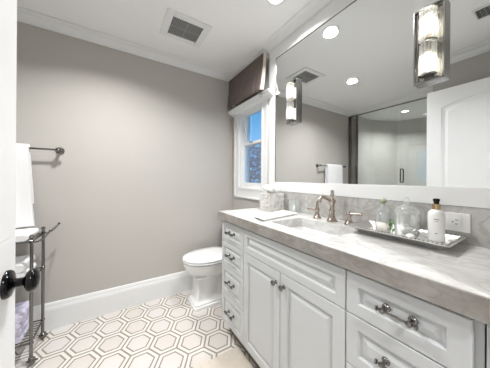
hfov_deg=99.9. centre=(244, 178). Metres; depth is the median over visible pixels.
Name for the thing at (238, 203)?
wall
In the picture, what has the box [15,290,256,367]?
floor
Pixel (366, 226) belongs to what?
serving tray
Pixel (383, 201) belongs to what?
glass bottle
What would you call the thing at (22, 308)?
bath towel
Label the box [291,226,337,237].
undermount sink
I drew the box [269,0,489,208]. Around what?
vanity mirror
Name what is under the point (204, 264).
toilet
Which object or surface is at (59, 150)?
towel bar
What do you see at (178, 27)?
grille
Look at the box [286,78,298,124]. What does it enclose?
wall sconce
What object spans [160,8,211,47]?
ceiling vent
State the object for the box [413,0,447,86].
wall sconce
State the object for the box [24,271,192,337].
baseboard
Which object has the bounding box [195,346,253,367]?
bath rug
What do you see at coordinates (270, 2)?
recessed light
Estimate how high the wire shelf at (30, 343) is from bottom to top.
0.010 m
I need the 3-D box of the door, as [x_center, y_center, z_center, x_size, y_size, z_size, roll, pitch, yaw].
[-0.355,0.160,0.196,0.090,1.935,0.734,0,0,-32]
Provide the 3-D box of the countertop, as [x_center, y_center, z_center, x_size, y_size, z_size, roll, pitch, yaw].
[0.361,0.275,1.113,0.499,0.054,1.316,0,0,-32]
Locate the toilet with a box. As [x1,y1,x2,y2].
[182,247,221,312]
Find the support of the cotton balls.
in the apothecary jar at (418, 213)
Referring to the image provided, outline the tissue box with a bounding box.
[260,185,283,211]
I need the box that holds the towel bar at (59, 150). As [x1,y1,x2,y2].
[29,147,64,153]
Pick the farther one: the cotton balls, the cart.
the cart
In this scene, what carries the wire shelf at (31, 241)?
attached to the cart
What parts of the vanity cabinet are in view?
drawer, drawer, drawer, drawer, cabinet door, knob, knob, cabinet door, drawer, drawer, drawer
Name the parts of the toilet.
seat, lid, bowl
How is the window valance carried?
attached to the wall at (238, 203)
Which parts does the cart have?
post, post, handle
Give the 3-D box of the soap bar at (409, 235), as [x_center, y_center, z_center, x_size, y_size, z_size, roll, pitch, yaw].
[0.652,0.229,0.810,0.026,0.024,0.030,0,0,-32]
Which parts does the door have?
knob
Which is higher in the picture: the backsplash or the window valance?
the window valance
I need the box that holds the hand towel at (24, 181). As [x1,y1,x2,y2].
[16,143,34,227]
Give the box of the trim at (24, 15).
[17,0,333,81]
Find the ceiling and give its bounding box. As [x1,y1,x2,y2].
[17,0,310,72]
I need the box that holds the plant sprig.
[385,220,394,232]
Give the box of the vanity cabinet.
[222,220,489,367]
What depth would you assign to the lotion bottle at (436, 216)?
0.79 m
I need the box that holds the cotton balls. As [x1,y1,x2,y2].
[401,224,414,233]
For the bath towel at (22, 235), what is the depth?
1.28 m
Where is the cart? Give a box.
[15,222,60,365]
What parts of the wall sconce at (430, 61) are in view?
bulb, bulb, lamp shade, lamp shade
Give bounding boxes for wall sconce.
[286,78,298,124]
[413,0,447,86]
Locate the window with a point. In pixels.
(251, 155)
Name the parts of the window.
sash, sash, pane, pane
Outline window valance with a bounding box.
[227,53,268,108]
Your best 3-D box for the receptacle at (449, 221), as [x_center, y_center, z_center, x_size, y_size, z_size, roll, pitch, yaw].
[0.813,0.171,0.818,0.002,0.033,0.066,0,0,-32]
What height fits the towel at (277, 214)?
0.014 m
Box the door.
[0,0,39,367]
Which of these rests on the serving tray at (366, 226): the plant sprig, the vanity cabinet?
the plant sprig
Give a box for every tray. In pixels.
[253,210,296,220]
[343,220,466,249]
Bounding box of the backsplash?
[276,191,489,247]
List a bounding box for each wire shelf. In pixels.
[15,233,43,244]
[15,320,42,347]
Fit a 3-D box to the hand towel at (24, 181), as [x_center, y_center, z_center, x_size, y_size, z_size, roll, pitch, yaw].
[-1.652,0.048,1.334,0.427,0.572,0.070,0,0,-32]
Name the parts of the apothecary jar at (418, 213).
jar lid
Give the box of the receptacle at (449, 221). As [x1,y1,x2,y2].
[445,217,460,226]
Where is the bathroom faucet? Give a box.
[307,190,361,223]
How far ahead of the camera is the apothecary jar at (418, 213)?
0.87 m
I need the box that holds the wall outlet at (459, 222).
[444,212,470,232]
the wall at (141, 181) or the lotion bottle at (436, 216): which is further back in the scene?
the wall at (141, 181)
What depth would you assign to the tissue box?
1.54 m
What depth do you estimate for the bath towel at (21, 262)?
1.27 m
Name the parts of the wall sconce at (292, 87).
lamp shade, lamp shade, bulb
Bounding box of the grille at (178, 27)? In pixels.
[167,16,202,42]
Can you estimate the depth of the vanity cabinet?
0.78 m
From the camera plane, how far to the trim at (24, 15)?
1.66 m
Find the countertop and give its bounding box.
[218,207,489,324]
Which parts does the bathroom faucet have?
handle, spout, handle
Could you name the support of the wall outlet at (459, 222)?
attached to the backsplash
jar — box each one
[393,197,420,237]
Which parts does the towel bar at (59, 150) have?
rod, mount post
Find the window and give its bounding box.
[228,88,272,200]
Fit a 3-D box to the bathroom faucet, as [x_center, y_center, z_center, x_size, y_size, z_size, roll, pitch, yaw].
[0.477,0.158,1.168,0.128,0.181,0.320,0,0,-32]
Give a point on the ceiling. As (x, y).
(239, 27)
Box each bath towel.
[15,228,38,241]
[15,255,35,277]
[15,301,33,343]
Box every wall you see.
[15,21,232,305]
[233,60,268,209]
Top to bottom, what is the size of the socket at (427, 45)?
0.024 m
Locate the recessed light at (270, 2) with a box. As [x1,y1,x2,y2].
[266,0,284,5]
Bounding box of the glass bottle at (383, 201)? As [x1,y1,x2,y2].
[374,198,391,231]
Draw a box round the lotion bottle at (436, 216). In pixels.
[427,198,444,241]
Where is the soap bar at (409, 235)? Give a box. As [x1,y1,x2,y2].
[406,233,415,237]
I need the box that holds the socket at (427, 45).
[425,43,430,51]

